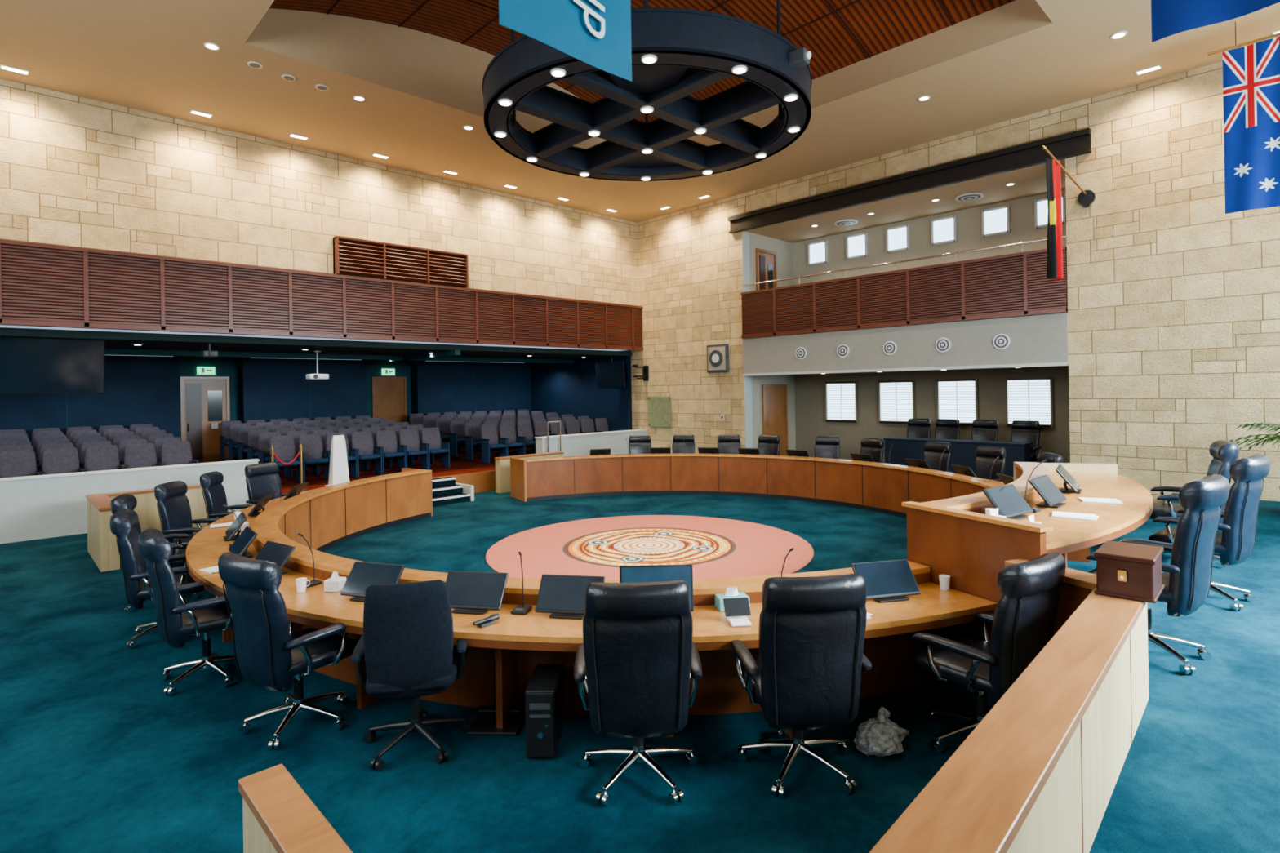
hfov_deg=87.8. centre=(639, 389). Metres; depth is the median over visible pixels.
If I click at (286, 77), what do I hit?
recessed light
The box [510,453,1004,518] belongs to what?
desk
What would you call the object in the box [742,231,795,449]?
wall
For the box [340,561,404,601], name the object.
monitor
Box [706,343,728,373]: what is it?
wall speaker
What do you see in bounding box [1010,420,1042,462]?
office chair
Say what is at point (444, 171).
recessed light
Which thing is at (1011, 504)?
monitor
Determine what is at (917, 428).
office chair
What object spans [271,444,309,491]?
stanchion
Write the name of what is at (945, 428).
office chair
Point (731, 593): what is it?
tissue box
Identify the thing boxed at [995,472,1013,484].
monitor
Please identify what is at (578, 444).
wall
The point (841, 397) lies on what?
window
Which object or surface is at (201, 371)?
exit sign
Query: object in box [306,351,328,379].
ceiling projector
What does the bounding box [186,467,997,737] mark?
desk
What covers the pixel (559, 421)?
stair handrail
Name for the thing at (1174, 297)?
wall
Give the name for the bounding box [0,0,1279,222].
ceiling
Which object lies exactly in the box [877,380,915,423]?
window
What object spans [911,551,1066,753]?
office chair
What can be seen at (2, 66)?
recessed light
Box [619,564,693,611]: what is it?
monitor
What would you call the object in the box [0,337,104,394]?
television
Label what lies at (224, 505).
gooseneck microphone
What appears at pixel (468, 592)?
monitor
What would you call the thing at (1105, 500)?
paper stack
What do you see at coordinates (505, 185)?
recessed light
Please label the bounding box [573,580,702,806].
office chair
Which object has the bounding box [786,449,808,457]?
monitor
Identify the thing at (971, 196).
ceiling vent
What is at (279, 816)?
barrier
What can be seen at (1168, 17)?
banner flag
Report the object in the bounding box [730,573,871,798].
office chair
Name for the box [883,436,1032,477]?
table
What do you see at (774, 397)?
door
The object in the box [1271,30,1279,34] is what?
recessed light
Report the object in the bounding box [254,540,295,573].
monitor
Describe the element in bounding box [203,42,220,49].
recessed light
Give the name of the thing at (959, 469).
monitor
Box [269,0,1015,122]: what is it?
ceiling
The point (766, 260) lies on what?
door
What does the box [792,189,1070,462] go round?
wall
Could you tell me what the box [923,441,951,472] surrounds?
office chair
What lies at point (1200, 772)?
floor
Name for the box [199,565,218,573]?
paper stack
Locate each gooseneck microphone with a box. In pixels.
[222,504,241,547]
[266,475,280,502]
[297,533,321,587]
[511,551,532,614]
[781,546,795,577]
[1025,459,1046,512]
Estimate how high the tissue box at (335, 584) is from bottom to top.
0.150 m
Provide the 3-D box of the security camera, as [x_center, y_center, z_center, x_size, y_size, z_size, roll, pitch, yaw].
[-8.243,-0.753,12.755,0.250,0.260,0.240,-1,0,-44]
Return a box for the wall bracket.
[632,364,648,381]
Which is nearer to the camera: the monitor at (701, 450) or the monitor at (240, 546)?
the monitor at (240, 546)
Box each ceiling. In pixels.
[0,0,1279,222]
[0,327,631,364]
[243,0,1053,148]
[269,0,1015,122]
[745,158,1065,243]
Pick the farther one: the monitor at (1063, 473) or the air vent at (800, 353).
the air vent at (800, 353)
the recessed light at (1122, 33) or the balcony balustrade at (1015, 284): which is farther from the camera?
the balcony balustrade at (1015, 284)
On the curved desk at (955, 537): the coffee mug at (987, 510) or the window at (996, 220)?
the coffee mug at (987, 510)
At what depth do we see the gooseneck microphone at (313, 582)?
5.41 m
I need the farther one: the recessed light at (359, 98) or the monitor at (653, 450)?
the monitor at (653, 450)
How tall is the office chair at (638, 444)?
1.198 m
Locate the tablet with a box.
[723,597,751,626]
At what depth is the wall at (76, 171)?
12.74 m
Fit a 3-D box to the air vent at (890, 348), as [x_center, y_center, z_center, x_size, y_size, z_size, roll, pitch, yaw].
[5.368,-0.889,14.309,0.043,0.300,0.300,-1,0,-44]
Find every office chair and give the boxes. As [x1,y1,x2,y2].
[109,509,204,648]
[110,493,199,612]
[137,528,237,695]
[154,480,222,549]
[199,471,254,525]
[217,551,358,749]
[244,462,287,504]
[351,579,471,770]
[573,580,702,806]
[628,435,651,453]
[671,434,694,453]
[717,434,740,453]
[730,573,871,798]
[757,434,780,455]
[814,435,839,458]
[859,437,884,462]
[906,418,930,438]
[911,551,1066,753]
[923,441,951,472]
[934,418,959,439]
[971,419,998,440]
[974,445,1005,482]
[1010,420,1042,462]
[1038,452,1062,462]
[1085,474,1230,675]
[1148,453,1271,610]
[1149,440,1239,568]
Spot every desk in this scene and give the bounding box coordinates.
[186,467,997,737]
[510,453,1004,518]
[901,462,1152,641]
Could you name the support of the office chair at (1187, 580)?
on the floor at (1200, 772)
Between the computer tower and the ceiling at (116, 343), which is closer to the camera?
the computer tower
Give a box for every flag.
[1042,145,1095,279]
[1151,0,1279,42]
[1207,21,1279,213]
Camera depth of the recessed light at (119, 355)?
18.54 m
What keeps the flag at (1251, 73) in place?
hanging from the ceiling at (147, 55)
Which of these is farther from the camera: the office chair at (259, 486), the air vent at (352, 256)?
the air vent at (352, 256)
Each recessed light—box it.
[0,63,29,75]
[119,355,524,363]
[189,109,213,117]
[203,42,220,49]
[247,61,262,68]
[281,74,295,80]
[288,133,308,139]
[315,84,328,90]
[352,95,365,101]
[371,152,389,159]
[442,169,457,174]
[462,124,474,129]
[503,184,517,188]
[556,196,569,200]
[606,208,617,212]
[659,205,671,209]
[697,194,710,198]
[917,95,930,101]
[1004,182,1015,186]
[1110,31,1127,39]
[1135,64,1161,75]
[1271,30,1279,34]
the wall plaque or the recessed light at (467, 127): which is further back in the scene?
the wall plaque
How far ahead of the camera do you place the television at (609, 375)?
20.24 m
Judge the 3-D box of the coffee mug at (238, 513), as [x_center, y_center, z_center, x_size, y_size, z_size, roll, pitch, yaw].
[-5.026,1.583,8.319,0.092,0.100,0.079,-1,0,-8]
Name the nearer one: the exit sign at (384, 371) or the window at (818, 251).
the window at (818, 251)
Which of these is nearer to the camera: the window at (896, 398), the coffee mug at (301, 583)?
the coffee mug at (301, 583)
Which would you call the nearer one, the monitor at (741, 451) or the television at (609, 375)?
the monitor at (741, 451)
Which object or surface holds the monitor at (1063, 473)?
on the curved desk at (955, 537)
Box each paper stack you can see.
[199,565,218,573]
[209,522,232,528]
[866,613,872,618]
[1051,511,1098,520]
[1078,497,1123,504]
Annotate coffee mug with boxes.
[234,511,240,519]
[295,577,310,592]
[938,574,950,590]
[985,508,992,515]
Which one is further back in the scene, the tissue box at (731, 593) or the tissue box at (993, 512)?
the tissue box at (993, 512)
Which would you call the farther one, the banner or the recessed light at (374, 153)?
the recessed light at (374, 153)
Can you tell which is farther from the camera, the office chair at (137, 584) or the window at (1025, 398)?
the window at (1025, 398)
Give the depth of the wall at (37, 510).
10.72 m
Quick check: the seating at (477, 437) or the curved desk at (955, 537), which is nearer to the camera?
the curved desk at (955, 537)
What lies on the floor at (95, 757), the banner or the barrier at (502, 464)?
the barrier at (502, 464)
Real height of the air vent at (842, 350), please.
0.300 m
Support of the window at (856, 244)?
in the wall at (811, 423)
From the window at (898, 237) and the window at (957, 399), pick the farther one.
the window at (898, 237)
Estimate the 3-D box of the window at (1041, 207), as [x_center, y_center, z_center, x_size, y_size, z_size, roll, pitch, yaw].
[8.742,-3.785,14.179,0.080,0.605,0.565,-1,0,-44]
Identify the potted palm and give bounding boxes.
[1230,422,1279,488]
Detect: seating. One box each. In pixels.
[0,423,199,478]
[217,415,449,483]
[409,408,617,463]
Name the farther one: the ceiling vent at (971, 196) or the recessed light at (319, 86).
the ceiling vent at (971, 196)
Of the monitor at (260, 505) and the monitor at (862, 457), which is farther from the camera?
the monitor at (862, 457)
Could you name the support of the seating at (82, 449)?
on the floor at (480, 475)
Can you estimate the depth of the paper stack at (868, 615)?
4.45 m
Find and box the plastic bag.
[853,706,909,757]
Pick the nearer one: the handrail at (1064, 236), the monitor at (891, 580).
the monitor at (891, 580)
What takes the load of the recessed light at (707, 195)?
in the ceiling at (147, 55)
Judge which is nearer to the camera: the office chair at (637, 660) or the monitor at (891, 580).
the office chair at (637, 660)
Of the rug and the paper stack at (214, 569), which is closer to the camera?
the paper stack at (214, 569)
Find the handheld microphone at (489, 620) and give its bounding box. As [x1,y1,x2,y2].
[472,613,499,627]
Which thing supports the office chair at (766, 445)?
on the floor at (95, 757)
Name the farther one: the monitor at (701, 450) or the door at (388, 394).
the door at (388, 394)
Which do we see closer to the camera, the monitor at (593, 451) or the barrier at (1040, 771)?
the barrier at (1040, 771)
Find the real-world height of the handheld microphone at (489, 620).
0.051 m
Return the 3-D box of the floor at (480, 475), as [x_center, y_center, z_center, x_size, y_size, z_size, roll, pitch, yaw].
[-8.275,2.208,15.635,17.900,0.460,7.000,-1,0,-44]
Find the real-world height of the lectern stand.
1.020 m
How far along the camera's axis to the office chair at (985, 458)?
11.52 m
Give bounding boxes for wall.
[0,78,638,306]
[0,355,531,458]
[0,458,259,551]
[530,61,1279,502]
[534,429,647,456]
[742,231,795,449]
[742,312,1068,376]
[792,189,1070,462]
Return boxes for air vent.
[333,235,468,288]
[795,346,806,359]
[836,344,848,357]
[883,341,897,355]
[935,337,951,352]
[992,333,1009,349]
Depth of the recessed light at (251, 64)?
10.03 m
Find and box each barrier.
[85,484,208,572]
[238,764,352,852]
[494,451,564,493]
[868,558,1148,852]
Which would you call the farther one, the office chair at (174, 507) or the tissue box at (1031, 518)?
the office chair at (174, 507)
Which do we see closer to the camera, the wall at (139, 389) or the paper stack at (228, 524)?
the paper stack at (228, 524)
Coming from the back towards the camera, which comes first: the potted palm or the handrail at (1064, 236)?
the handrail at (1064, 236)
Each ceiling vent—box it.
[834,219,857,226]
[955,192,983,201]
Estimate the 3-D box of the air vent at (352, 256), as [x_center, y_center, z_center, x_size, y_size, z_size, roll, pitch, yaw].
[-5.214,-2.784,14.771,3.000,0.780,0.218,-1,0,-44]
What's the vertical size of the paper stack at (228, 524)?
0.011 m
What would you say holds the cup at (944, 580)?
on the desk at (502, 657)
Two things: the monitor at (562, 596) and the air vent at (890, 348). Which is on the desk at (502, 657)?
the monitor at (562, 596)
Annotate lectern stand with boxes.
[324,435,349,486]
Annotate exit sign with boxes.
[195,366,216,375]
[380,368,395,376]
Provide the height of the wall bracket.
0.475 m
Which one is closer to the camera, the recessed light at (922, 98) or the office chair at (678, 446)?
the recessed light at (922, 98)
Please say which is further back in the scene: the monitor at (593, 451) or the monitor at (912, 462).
the monitor at (593, 451)
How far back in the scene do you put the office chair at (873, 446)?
13.76 m
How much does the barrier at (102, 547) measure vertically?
0.849 m
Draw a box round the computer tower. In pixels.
[524,663,564,758]
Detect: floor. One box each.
[0,490,989,852]
[280,454,495,494]
[936,493,1279,852]
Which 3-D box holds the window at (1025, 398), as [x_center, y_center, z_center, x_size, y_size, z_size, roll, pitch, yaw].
[8.490,0.279,14.524,0.080,1.065,0.925,-1,0,-44]
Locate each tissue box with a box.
[239,521,248,531]
[324,571,346,592]
[715,586,749,612]
[988,507,1006,518]
[1024,514,1041,524]
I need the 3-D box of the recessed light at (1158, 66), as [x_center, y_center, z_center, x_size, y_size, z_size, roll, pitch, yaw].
[8.157,-5.126,10.673,0.140,0.020,0.320,-1,0,-44]
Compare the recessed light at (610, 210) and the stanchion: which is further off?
the recessed light at (610, 210)
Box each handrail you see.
[546,420,561,452]
[742,235,1066,289]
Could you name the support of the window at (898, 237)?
in the wall at (811, 423)
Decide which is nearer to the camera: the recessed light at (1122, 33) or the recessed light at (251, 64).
the recessed light at (1122, 33)
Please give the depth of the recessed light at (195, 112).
11.72 m
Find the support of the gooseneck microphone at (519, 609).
on the desk at (502, 657)
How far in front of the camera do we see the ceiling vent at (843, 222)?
16.40 m
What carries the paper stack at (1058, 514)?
on the curved desk at (955, 537)
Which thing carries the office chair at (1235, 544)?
on the floor at (1200, 772)
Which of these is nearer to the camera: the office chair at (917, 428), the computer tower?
the computer tower
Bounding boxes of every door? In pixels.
[179,376,230,462]
[371,377,407,422]
[755,248,777,337]
[761,384,788,455]
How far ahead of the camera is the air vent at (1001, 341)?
12.72 m
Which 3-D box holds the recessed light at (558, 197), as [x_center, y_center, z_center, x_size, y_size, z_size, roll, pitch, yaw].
[-2.006,-4.957,17.316,0.320,0.020,0.140,-1,0,-44]
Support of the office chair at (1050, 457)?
on the floor at (95, 757)
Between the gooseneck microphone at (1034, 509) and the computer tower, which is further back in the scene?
the gooseneck microphone at (1034, 509)
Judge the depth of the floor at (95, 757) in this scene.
4.25 m
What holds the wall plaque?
attached to the wall at (1174, 297)
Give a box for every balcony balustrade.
[0,239,643,350]
[740,246,1067,338]
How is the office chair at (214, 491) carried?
on the floor at (95, 757)
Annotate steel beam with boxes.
[728,127,1091,233]
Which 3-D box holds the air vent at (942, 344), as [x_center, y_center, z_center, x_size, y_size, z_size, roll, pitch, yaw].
[6.149,-0.902,13.507,0.043,0.300,0.300,-1,0,-44]
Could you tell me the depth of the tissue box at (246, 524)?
7.62 m
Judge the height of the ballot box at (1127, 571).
0.239 m
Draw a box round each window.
[808,240,827,266]
[824,381,858,422]
[846,232,868,259]
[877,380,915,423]
[885,224,910,253]
[930,215,957,245]
[936,378,978,425]
[982,204,1010,237]
[1004,377,1053,426]
[1034,194,1066,228]
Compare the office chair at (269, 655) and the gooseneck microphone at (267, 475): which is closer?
the office chair at (269, 655)
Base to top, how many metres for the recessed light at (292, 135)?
0.020 m
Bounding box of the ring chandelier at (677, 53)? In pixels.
[482,0,811,181]
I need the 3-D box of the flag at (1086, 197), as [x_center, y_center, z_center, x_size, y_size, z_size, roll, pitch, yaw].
[7.380,-3.021,11.553,1.225,2.255,0.261,-1,0,-20]
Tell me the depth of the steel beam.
13.68 m
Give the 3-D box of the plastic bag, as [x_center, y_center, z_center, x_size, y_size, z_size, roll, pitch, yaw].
[1.518,2.165,4.215,0.395,0.213,0.315,-1,0,-44]
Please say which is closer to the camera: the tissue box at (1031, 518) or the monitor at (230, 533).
the tissue box at (1031, 518)
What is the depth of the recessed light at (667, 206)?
18.30 m
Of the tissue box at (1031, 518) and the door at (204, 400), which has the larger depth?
the door at (204, 400)
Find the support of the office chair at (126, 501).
on the floor at (95, 757)
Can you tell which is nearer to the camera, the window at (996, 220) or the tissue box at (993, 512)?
the tissue box at (993, 512)
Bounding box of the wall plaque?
[648,396,671,427]
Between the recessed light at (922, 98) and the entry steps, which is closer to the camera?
the recessed light at (922, 98)
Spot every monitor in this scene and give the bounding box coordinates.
[223,511,247,541]
[228,526,257,557]
[248,493,274,515]
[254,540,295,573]
[283,481,308,500]
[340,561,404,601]
[445,570,508,614]
[534,574,604,619]
[590,448,610,455]
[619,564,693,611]
[649,447,671,453]
[697,447,719,453]
[737,448,759,454]
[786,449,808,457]
[849,453,874,462]
[851,559,920,602]
[905,457,930,469]
[950,464,977,477]
[982,484,1033,519]
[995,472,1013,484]
[1028,475,1066,507]
[1055,464,1081,493]
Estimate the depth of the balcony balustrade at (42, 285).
12.81 m
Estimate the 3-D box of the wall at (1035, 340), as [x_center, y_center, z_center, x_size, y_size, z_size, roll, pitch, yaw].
[6.018,-0.875,15.374,2.410,0.950,7.220,-1,0,-44]
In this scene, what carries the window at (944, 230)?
in the wall at (811, 423)
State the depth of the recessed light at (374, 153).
13.96 m
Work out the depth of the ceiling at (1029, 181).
15.07 m
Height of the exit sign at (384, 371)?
0.230 m
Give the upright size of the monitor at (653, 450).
0.240 m
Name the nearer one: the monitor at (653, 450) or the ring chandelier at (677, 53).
the ring chandelier at (677, 53)
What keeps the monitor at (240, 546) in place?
on the desk at (502, 657)
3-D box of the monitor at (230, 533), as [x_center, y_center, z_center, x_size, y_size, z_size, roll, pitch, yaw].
[-4.413,1.498,7.245,0.201,0.240,0.460,-1,0,-35]
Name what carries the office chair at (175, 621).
on the floor at (95, 757)
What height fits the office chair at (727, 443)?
1.198 m
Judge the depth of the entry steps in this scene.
14.04 m
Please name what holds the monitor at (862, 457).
on the desk at (880, 487)
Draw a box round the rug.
[485,515,813,580]
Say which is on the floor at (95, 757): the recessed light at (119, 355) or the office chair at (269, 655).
the office chair at (269, 655)
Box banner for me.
[498,0,631,81]
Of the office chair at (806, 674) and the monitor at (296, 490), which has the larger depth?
the monitor at (296, 490)
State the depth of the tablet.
4.41 m
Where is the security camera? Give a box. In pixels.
[201,343,218,357]
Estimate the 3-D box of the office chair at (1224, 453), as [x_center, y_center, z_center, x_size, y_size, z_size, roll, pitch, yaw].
[5.625,1.142,6.821,0.785,1.224,0.700,-1,0,33]
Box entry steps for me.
[431,476,474,506]
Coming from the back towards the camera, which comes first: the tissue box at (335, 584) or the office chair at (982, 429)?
the office chair at (982, 429)
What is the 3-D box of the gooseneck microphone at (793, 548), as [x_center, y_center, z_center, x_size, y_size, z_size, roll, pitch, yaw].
[1.003,1.306,4.639,0.110,0.450,0.194,-1,0,-10]
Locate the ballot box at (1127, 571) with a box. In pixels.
[1093,540,1164,604]
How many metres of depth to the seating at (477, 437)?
18.94 m
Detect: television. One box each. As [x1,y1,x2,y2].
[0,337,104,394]
[595,356,626,388]
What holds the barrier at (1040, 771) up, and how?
on the floor at (95, 757)
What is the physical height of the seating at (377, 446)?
1.216 m
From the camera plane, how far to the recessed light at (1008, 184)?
13.52 m
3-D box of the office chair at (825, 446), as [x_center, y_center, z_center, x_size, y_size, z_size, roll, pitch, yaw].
[3.988,1.632,14.323,0.660,1.198,0.741,-1,0,28]
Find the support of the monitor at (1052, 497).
on the curved desk at (955, 537)

